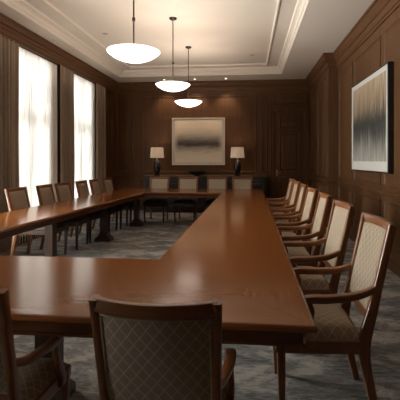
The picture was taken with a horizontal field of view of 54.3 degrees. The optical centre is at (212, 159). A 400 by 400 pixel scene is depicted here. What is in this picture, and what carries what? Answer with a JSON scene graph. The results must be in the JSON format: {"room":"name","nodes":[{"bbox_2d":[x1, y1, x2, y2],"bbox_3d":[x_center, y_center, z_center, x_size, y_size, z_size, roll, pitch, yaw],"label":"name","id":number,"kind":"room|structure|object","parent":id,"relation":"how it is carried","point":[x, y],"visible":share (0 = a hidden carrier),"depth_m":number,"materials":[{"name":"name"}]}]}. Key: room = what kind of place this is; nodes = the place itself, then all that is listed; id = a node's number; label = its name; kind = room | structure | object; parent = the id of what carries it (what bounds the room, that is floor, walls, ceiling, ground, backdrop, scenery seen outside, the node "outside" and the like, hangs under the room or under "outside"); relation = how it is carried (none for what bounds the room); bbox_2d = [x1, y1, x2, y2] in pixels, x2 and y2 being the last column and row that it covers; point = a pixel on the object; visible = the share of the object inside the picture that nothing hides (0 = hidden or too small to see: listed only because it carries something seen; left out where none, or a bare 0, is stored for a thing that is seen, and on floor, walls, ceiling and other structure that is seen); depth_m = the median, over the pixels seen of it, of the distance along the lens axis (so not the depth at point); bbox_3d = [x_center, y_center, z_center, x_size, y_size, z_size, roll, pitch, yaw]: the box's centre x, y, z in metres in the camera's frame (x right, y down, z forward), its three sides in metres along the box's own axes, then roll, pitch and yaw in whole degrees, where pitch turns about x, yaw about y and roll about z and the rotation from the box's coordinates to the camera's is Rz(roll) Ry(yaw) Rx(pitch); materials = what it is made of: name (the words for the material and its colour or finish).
{"room":"conference room","nodes":[
{"label":"conference room","id":0,"kind":"room"},
{"bbox_2d":[2,36,113,187],"bbox_3d":[-3.519,-0.380,4.593,0.308,3.560,13.300,0,0,5],"label":"wall","id":1,"kind":"structure","parent":0,"point":[109,94],"depth_m":10.41,"materials":[{"name":"brown wood"}]},
{"bbox_2d":[20,235,41,243],"bbox_3d":[-3.398,1.325,4.466,0.032,0.150,13.070,0,0,5],"label":"baseboard","id":2,"kind":"structure","parent":1,"relation":"attached to","point":[27,236],"depth_m":6.65,"materials":[{"name":"brown wood"}]},
{"bbox_2d":[19,47,56,242],"bbox_3d":[-3.163,-0.244,6.900,0.022,3.258,1.692,0,0,5],"label":"sheer curtain","id":3,"kind":"object","parent":1,"relation":"hanging from","point":[37,75],"visible":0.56,"depth_m":6.95,"materials":[{"name":"white fabric"}]},
{"bbox_2d":[0,12,117,92],"bbox_3d":[-3.273,-2.018,4.460,0.098,0.285,13.080,0,0,5],"label":"trim","id":4,"kind":"structure","parent":1,"relation":"attached to","point":[12,30],"depth_m":7.19,"materials":[{"name":"brown wood"}]},
{"bbox_2d":[0,35,19,252],"bbox_3d":[-3.194,-0.244,5.808,0.097,3.258,1.092,0,0,5],"label":"drape","id":5,"kind":"object","parent":4,"relation":"hanging from","point":[9,50],"visible":0.85,"depth_m":6.03,"materials":[{"name":"fabric"}]},
{"bbox_2d":[60,65,74,226],"bbox_3d":[-2.992,-0.244,8.019,0.093,3.258,0.632,0,0,5],"label":"drape","id":6,"kind":"object","parent":1,"relation":"hanging from","point":[67,138],"visible":0.73,"depth_m":7.94,"materials":[{"name":"fabric"}]},
{"bbox_2d":[74,74,94,197],"bbox_3d":[-2.976,-0.244,8.931,0.022,3.258,1.451,0,0,5],"label":"sheer curtain","id":7,"kind":"object","parent":1,"relation":"hanging from","point":[84,90],"visible":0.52,"depth_m":9.02,"materials":[{"name":"white fabric"}]},
{"bbox_2d":[96,83,105,192],"bbox_3d":[-2.822,-0.244,9.841,0.097,3.258,0.612,0,0,5],"label":"drape","id":8,"kind":"object","parent":1,"relation":"hanging from","point":[100,90],"visible":0.73,"depth_m":9.76,"materials":[{"name":"fabric"}]},
{"bbox_2d":[0,0,373,81],"bbox_3d":[-0.659,-2.335,4.229,6.110,0.350,13.500,0,0,5],"label":"ceiling","id":9,"kind":"structure","parent":0,"point":[286,39],"depth_m":6.99,"materials":[{"name":"paint"}]},
{"bbox_2d":[107,0,159,62],"bbox_3d":[-0.863,-1.704,4.247,0.570,1.277,0.570,0,0,5],"label":"pendant light","id":10,"kind":"object","parent":9,"relation":"hanging from","point":[129,53],"visible":1,"depth_m":4.11,"materials":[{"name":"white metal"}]},
{"bbox_2d":[156,17,189,91],"bbox_3d":[-0.661,-1.736,6.438,0.570,1.212,0.570,0,0,5],"label":"pendant light","id":11,"kind":"object","parent":9,"relation":"hanging from","point":[170,86],"visible":1,"depth_m":6.32,"materials":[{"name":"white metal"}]},
{"bbox_2d":[175,46,201,106],"bbox_3d":[-0.509,-1.718,8.081,0.570,1.247,0.570,0,0,5],"label":"pendant light","id":12,"kind":"object","parent":9,"relation":"hanging from","point":[188,102],"visible":0.99,"depth_m":7.96,"materials":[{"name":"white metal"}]},
{"bbox_2d":[0,210,399,399],"bbox_3d":[-0.659,1.450,4.229,6.110,0.100,13.500,0,0,5],"label":"floor","id":13,"kind":"structure","parent":0,"point":[308,376],"depth_m":2.84,"materials":[{"name":"carpet"}]},
{"bbox_2d":[0,288,70,399],"bbox_3d":[-0.939,0.936,1.663,0.481,0.936,0.577,0,0,4],"label":"armchair","id":14,"kind":"object","parent":13,"relation":"on","point":[30,376],"visible":0.94,"depth_m":1.64,"materials":[{"name":"brown wood"}]},
{"bbox_2d":[0,331,6,392],"bbox_3d":[-0.952,0.707,1.453,0.354,0.379,0.132,0,0,4],"label":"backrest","id":15,"kind":"object","parent":14,"relation":"on","point":[3,347],"depth_m":1.45,"materials":[{"name":"fabric"}]},
{"bbox_2d":[17,358,67,399],"bbox_3d":[-0.934,0.978,1.746,0.415,0.066,0.389,0,0,4],"label":"seat cushion","id":16,"kind":"object","parent":14,"relation":"on","point":[36,379],"depth_m":1.75,"materials":[{"name":"fabric"}]},
{"bbox_2d":[5,186,68,255],"bbox_3d":[-2.530,0.900,5.586,0.720,1.010,0.511,0,0,5],"label":"chair","id":17,"kind":"object","parent":13,"relation":"on","point":[17,198],"visible":0.51,"depth_m":5.59,"materials":[{"name":"brown wood"}]},
{"bbox_2d":[9,190,27,210],"bbox_3d":[-2.806,0.638,5.612,0.139,0.373,0.407,0,0,5],"label":"cushion","id":18,"kind":"object","parent":17,"relation":"on","point":[18,199],"depth_m":5.61,"materials":[{"name":"brown fabric"}]},
{"bbox_2d":[35,222,66,229],"bbox_3d":[-2.441,0.917,5.578,0.519,0.075,0.481,0,0,5],"label":"seat cushion","id":19,"kind":"object","parent":17,"relation":"on","point":[60,225],"depth_m":5.58,"materials":[{"name":"fabric"}]},
{"bbox_2d":[36,184,89,249],"bbox_3d":[-2.433,0.900,6.309,0.720,1.010,0.511,0,0,3],"label":"chair","id":20,"kind":"object","parent":13,"relation":"on","point":[45,193],"visible":0.51,"depth_m":6.21,"materials":[{"name":"brown wood"}]},
{"bbox_2d":[39,187,53,204],"bbox_3d":[-2.710,0.638,6.323,0.139,0.373,0.407,0,0,3],"label":"cushion","id":21,"kind":"object","parent":20,"relation":"on","point":[46,194],"depth_m":6.32,"materials":[{"name":"brown fabric"}]},
{"bbox_2d":[65,215,87,221],"bbox_3d":[-2.344,0.917,6.304,0.519,0.075,0.481,0,0,3],"label":"seat cushion","id":22,"kind":"object","parent":20,"relation":"on","point":[83,218],"depth_m":6.15,"materials":[{"name":"fabric"}]},
{"bbox_2d":[54,182,99,242],"bbox_3d":[-2.364,0.900,6.848,0.720,1.010,0.511,0,0,8],"label":"chair","id":23,"kind":"object","parent":13,"relation":"on","point":[63,191],"visible":0.48,"depth_m":6.79,"materials":[{"name":"brown fabric"}]},
{"bbox_2d":[58,185,70,200],"bbox_3d":[-2.637,0.638,6.888,0.139,0.373,0.407,0,0,8],"label":"cushion","id":24,"kind":"object","parent":23,"relation":"on","point":[64,191],"depth_m":6.90,"materials":[{"name":"brown fabric"}]},
{"bbox_2d":[85,211,99,216],"bbox_3d":[-2.275,0.917,6.836,0.519,0.075,0.481,0,0,8],"label":"seat cushion","id":25,"kind":"object","parent":23,"relation":"on","point":[97,213],"depth_m":6.72,"materials":[{"name":"fabric"}]},
{"bbox_2d":[75,180,118,233],"bbox_3d":[-2.258,0.900,7.559,0.720,1.010,0.511,0,0,4],"label":"chair","id":26,"kind":"object","parent":13,"relation":"on","point":[82,186],"visible":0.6,"depth_m":7.51,"materials":[{"name":"brown fabric"}]},
{"bbox_2d":[78,183,88,196],"bbox_3d":[-2.534,0.638,7.579,0.139,0.373,0.407,0,0,4],"label":"cushion","id":27,"kind":"object","parent":26,"relation":"on","point":[83,190],"depth_m":7.59,"materials":[{"name":"brown fabric"}]},
{"bbox_2d":[99,206,116,210],"bbox_3d":[-2.168,0.917,7.552,0.519,0.075,0.481,0,0,4],"label":"seat cushion","id":28,"kind":"object","parent":26,"relation":"on","point":[113,208],"depth_m":7.50,"materials":[{"name":"fabric"}]},
{"bbox_2d":[89,179,128,229],"bbox_3d":[-2.168,0.900,8.092,0.720,1.010,0.511,0,0,4],"label":"chair","id":29,"kind":"object","parent":13,"relation":"on","point":[95,187],"visible":0.51,"depth_m":8.04,"materials":[{"name":"brown wood"}]},
{"bbox_2d":[92,181,100,193],"bbox_3d":[-2.445,0.638,8.109,0.139,0.373,0.407,0,0,4],"label":"cushion","id":30,"kind":"object","parent":29,"relation":"on","point":[96,189],"depth_m":8.14,"materials":[{"name":"brown fabric"}]},
{"bbox_2d":[116,203,126,207],"bbox_3d":[-2.079,0.917,8.087,0.519,0.075,0.481,0,0,4],"label":"seat cushion","id":31,"kind":"object","parent":29,"relation":"on","point":[124,205],"depth_m":7.95,"materials":[{"name":"fabric"}]},
{"bbox_2d":[102,177,133,222],"bbox_3d":[-2.066,0.900,8.658,0.720,1.010,0.511,0,0,7],"label":"chair","id":32,"kind":"object","parent":13,"relation":"on","point":[107,182],"visible":0.38,"depth_m":8.59,"materials":[{"name":"brown wood"}]},
{"bbox_2d":[104,180,112,191],"bbox_3d":[-2.341,0.638,8.691,0.139,0.373,0.407,0,0,7],"label":"cushion","id":33,"kind":"object","parent":32,"relation":"on","point":[108,185],"depth_m":8.69,"materials":[{"name":"brown fabric"}]},
{"bbox_2d":[143,177,168,222],"bbox_3d":[-1.295,0.900,9.037,0.496,1.010,0.646,0,0,5],"label":"chair","id":34,"kind":"object","parent":13,"relation":"on","point":[155,182],"visible":0.74,"depth_m":9.18,"materials":[{"name":"beige fabric"}]},
{"bbox_2d":[144,198,166,202],"bbox_3d":[-1.303,0.917,8.948,0.466,0.075,0.445,0,0,5],"label":"seat cushion","id":35,"kind":"object","parent":34,"relation":"on","point":[151,200],"depth_m":8.76,"materials":[{"name":"fabric"}]},
{"bbox_2d":[152,179,167,188],"bbox_3d":[-1.273,0.638,9.276,0.392,0.373,0.139,0,0,5],"label":"cushion","id":36,"kind":"object","parent":34,"relation":"on","point":[156,183],"depth_m":9.27,"materials":[{"name":"beige fabric"}]},
{"bbox_2d":[0,188,316,399],"bbox_3d":[-0.972,1.030,5.352,3.520,0.740,7.320,0,0,5],"label":"conference table","id":37,"kind":"object","parent":13,"relation":"on","point":[235,252],"visible":0.94,"depth_m":2.23,"materials":[{"name":"brown wood"}]},
{"bbox_2d":[88,294,236,399],"bbox_3d":[-0.163,0.923,1.496,0.499,0.962,0.593,0,0,5],"label":"armchair","id":38,"kind":"object","parent":13,"relation":"on","point":[143,351],"visible":1,"depth_m":1.25,"materials":[{"name":"beige fabric"}]},
{"bbox_2d":[99,313,211,399],"bbox_3d":[-0.183,0.688,1.281,0.367,0.390,0.136,0,0,5],"label":"cushion","id":39,"kind":"object","parent":38,"relation":"on","point":[142,357],"depth_m":1.26,"materials":[{"name":"fabric"}]},
{"bbox_2d":[222,382,227,399],"bbox_3d":[-0.155,0.966,1.583,0.430,0.068,0.400,0,0,5],"label":"seat cushion","id":40,"kind":"object","parent":38,"relation":"on","point":[225,390],"depth_m":1.65,"materials":[{"name":"fabric"}]},
{"bbox_2d":[173,177,197,222],"bbox_3d":[-0.608,0.900,8.974,0.496,1.010,0.646,0,0,5],"label":"chair","id":41,"kind":"object","parent":13,"relation":"on","point":[184,182],"visible":0.8,"depth_m":9.12,"materials":[{"name":"beige fabric"}]},
{"bbox_2d":[174,198,195,202],"bbox_3d":[-0.616,0.917,8.885,0.466,0.075,0.445,0,0,5],"label":"seat cushion","id":42,"kind":"object","parent":41,"relation":"on","point":[183,200],"depth_m":8.70,"materials":[{"name":"fabric"}]},
{"bbox_2d":[180,179,195,188],"bbox_3d":[-0.586,0.638,9.213,0.392,0.373,0.139,0,0,5],"label":"cushion","id":43,"kind":"object","parent":41,"relation":"on","point":[184,183],"depth_m":9.20,"materials":[{"name":"beige fabric"}]},
{"bbox_2d":[143,175,267,212],"bbox_3d":[-0.202,0.910,10.488,3.310,0.980,0.480,0,0,5],"label":"sideboard","id":44,"kind":"object","parent":13,"relation":"on","point":[258,181],"visible":0.3,"depth_m":10.33,"materials":[{"name":"brown wood"}]},
{"bbox_2d":[150,147,163,175],"bbox_3d":[-1.512,0.035,10.544,0.372,0.770,0.372,0,0,5],"label":"table lamp","id":45,"kind":"object","parent":44,"relation":"on","point":[156,152],"visible":1,"depth_m":10.45,"materials":[{"name":"beige fabric"}]},
{"bbox_2d":[187,171,206,175],"bbox_3d":[-0.430,0.360,10.414,0.540,0.120,0.540,0,0,5],"label":"decorative bowl","id":46,"kind":"object","parent":44,"relation":"on","point":[195,173],"visible":1,"depth_m":10.26,"materials":[{"name":"black paint"}]},
{"bbox_2d":[230,147,243,175],"bbox_3d":[0.649,0.035,10.344,0.372,0.770,0.372,0,0,5],"label":"table lamp","id":47,"kind":"object","parent":44,"relation":"on","point":[236,152],"visible":1,"depth_m":10.24,"materials":[{"name":"beige fabric"}]},
{"bbox_2d":[204,177,226,210],"bbox_3d":[0.074,0.900,8.911,0.496,1.010,0.646,0,0,5],"label":"chair","id":48,"kind":"object","parent":13,"relation":"on","point":[212,182],"visible":0.42,"depth_m":9.13,"materials":[{"name":"beige fabric"}]},
{"bbox_2d":[209,180,224,188],"bbox_3d":[0.096,0.638,9.150,0.392,0.373,0.139,0,0,5],"label":"cushion","id":49,"kind":"object","parent":48,"relation":"on","point":[213,184],"depth_m":9.14,"materials":[{"name":"beige fabric"}]},
{"bbox_2d":[232,177,251,188],"bbox_3d":[0.662,0.900,8.857,0.496,1.010,0.646,0,0,5],"label":"chair","id":50,"kind":"object","parent":13,"relation":"on","point":[237,182],"visible":0.41,"depth_m":9.10,"materials":[{"name":"beige fabric"}]},
{"bbox_2d":[266,179,294,213],"bbox_3d":[1.125,0.870,6.925,0.659,1.069,0.587,0,0,6],"label":"armchair","id":51,"kind":"object","parent":13,"relation":"on","point":[290,185],"visible":0.35,"depth_m":6.92,"materials":[{"name":"brown wood"}]},
{"bbox_2d":[286,181,291,198],"bbox_3d":[1.364,0.609,6.901,0.151,0.433,0.432,0,0,6],"label":"cushion","id":52,"kind":"object","parent":51,"relation":"on","point":[289,190],"depth_m":6.98,"materials":[{"name":"fabric"}]},
{"bbox_2d":[268,181,300,222],"bbox_3d":[1.053,0.870,6.171,0.659,1.069,0.587,0,0,4],"label":"armchair","id":53,"kind":"object","parent":13,"relation":"on","point":[296,184],"visible":0.44,"depth_m":6.04,"materials":[{"name":"beige fabric"}]},
{"bbox_2d":[290,184,296,211],"bbox_3d":[1.293,0.609,6.154,0.151,0.433,0.432,0,0,4],"label":"cushion","id":54,"kind":"object","parent":53,"relation":"on","point":[293,198],"depth_m":6.17,"materials":[{"name":"fabric"}]},
{"bbox_2d":[270,183,307,233],"bbox_3d":[0.981,0.870,5.410,0.659,1.069,0.587,0,0,7],"label":"armchair","id":55,"kind":"object","parent":13,"relation":"on","point":[298,208],"visible":0.46,"depth_m":5.33,"materials":[{"name":"beige fabric"}]},
{"bbox_2d":[296,187,302,218],"bbox_3d":[1.219,0.609,5.381,0.151,0.433,0.432,0,0,7],"label":"cushion","id":56,"kind":"object","parent":55,"relation":"on","point":[299,205],"depth_m":5.43,"materials":[{"name":"fabric"}]},
{"bbox_2d":[273,187,317,247],"bbox_3d":[0.910,0.870,4.668,0.659,1.069,0.587,0,0,4],"label":"armchair","id":57,"kind":"object","parent":13,"relation":"on","point":[306,216],"visible":0.51,"depth_m":4.65,"materials":[{"name":"brown wood"}]},
{"bbox_2d":[282,232,299,240],"bbox_3d":[0.815,0.917,4.675,0.445,0.075,0.506,0,0,4],"label":"seat cushion","id":58,"kind":"object","parent":57,"relation":"on","point":[283,233],"depth_m":4.68,"materials":[{"name":"fabric"}]},
{"bbox_2d":[301,191,312,225],"bbox_3d":[1.150,0.609,4.652,0.151,0.433,0.432,0,0,4],"label":"cushion","id":59,"kind":"object","parent":57,"relation":"on","point":[306,210],"depth_m":4.73,"materials":[{"name":"fabric"}]},
{"bbox_2d":[277,192,331,266],"bbox_3d":[0.838,0.870,3.908,0.659,1.069,0.587,0,0,6],"label":"armchair","id":60,"kind":"object","parent":13,"relation":"on","point":[318,224],"visible":0.58,"depth_m":3.77,"materials":[{"name":"brown wood"}]},
{"bbox_2d":[287,247,308,256],"bbox_3d":[0.743,0.917,3.918,0.445,0.075,0.506,0,0,6],"label":"seat cushion","id":61,"kind":"object","parent":60,"relation":"on","point":[292,251],"depth_m":3.79,"materials":[{"name":"fabric"}]},
{"bbox_2d":[311,197,325,240],"bbox_3d":[1.077,0.609,3.881,0.151,0.433,0.432,0,0,6],"label":"cushion","id":62,"kind":"object","parent":60,"relation":"on","point":[321,201],"depth_m":3.97,"materials":[{"name":"fabric"}]},
{"bbox_2d":[272,199,354,346],"bbox_3d":[0.764,0.870,3.126,0.659,1.069,0.587,0,0,4],"label":"armchair","id":63,"kind":"object","parent":13,"relation":"on","point":[335,241],"visible":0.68,"depth_m":2.94,"materials":[{"name":"beige fabric"}]},
{"bbox_2d":[297,266,328,288],"bbox_3d":[0.668,0.917,3.132,0.445,0.075,0.506,0,0,4],"label":"seat cushion","id":64,"kind":"object","parent":63,"relation":"on","point":[307,281],"depth_m":2.93,"materials":[{"name":"fabric"}]},
{"bbox_2d":[324,206,347,265],"bbox_3d":[1.004,0.609,3.111,0.151,0.433,0.432,0,0,4],"label":"cushion","id":65,"kind":"object","parent":63,"relation":"on","point":[338,215],"depth_m":3.16,"materials":[{"name":"fabric"}]},
{"bbox_2d":[273,212,396,399],"bbox_3d":[0.686,0.870,2.307,0.659,1.069,0.587,0,0,5],"label":"armchair","id":66,"kind":"object","parent":13,"relation":"on","point":[336,333],"visible":0.69,"depth_m":2.09,"materials":[{"name":"brown wood"}]},
{"bbox_2d":[304,303,358,338],"bbox_3d":[0.591,0.917,2.316,0.445,0.075,0.506,0,0,5],"label":"seat cushion","id":67,"kind":"object","parent":66,"relation":"on","point":[332,321],"depth_m":2.14,"materials":[{"name":"fabric"}]},
{"bbox_2d":[350,221,385,307],"bbox_3d":[0.926,0.609,2.285,0.151,0.433,0.432,0,0,5],"label":"cushion","id":68,"kind":"object","parent":66,"relation":"on","point":[370,238],"depth_m":2.32,"materials":[{"name":"fabric"}]},
{"bbox_2d":[114,91,308,206],"bbox_3d":[0.001,-0.380,10.832,6.010,3.560,0.228,0,0,5],"label":"wall","id":69,"kind":"structure","parent":0,"point":[142,122],"depth_m":10.79,"materials":[{"name":"brown wood"}]},
{"bbox_2d":[172,118,224,164],"bbox_3d":[-0.404,-0.510,10.748,1.470,1.300,0.045,0,0,5],"label":"framed painting","id":70,"kind":"object","parent":69,"relation":"attached to","point":[195,141],"visible":1,"depth_m":10.74,"materials":[{"name":"fabric"}]},
{"bbox_2d":[271,108,308,206],"bbox_3d":[2.066,0.000,10.523,1.010,2.800,0.087,0,0,5],"label":"door","id":71,"kind":"structure","parent":69,"relation":"in","point":[289,132],"depth_m":10.53,"materials":[{"name":"brown wood"}]},
{"bbox_2d":[309,6,399,262],"bbox_3d":[2.184,-0.380,4.066,0.418,3.560,13.300,0,0,5],"label":"wall","id":72,"kind":"structure","parent":0,"point":[330,172],"depth_m":6.84,"materials":[{"name":"brown wood"}]},
{"bbox_2d":[113,0,399,93],"bbox_3d":[-0.604,-2.010,4.228,5.620,0.300,13.110,0,0,5],"label":"trim","id":73,"kind":"structure","parent":72,"relation":"attached to","point":[378,11],"depth_m":10.04,"materials":[{"name":"brown wood"}]},
{"bbox_2d":[313,210,399,276],"bbox_3d":[2.083,1.325,3.975,0.222,0.150,13.100,0,0,5],"label":"baseboard","id":74,"kind":"structure","parent":72,"relation":"attached to","point":[394,266],"depth_m":4.94,"materials":[{"name":"brown wood"}]},
{"bbox_2d":[351,61,393,173],"bbox_3d":[2.297,-0.530,5.733,0.075,1.400,1.750,0,0,5],"label":"framed artwork","id":75,"kind":"object","parent":72,"relation":"attached to","point":[372,98],"visible":1,"depth_m":5.44,"materials":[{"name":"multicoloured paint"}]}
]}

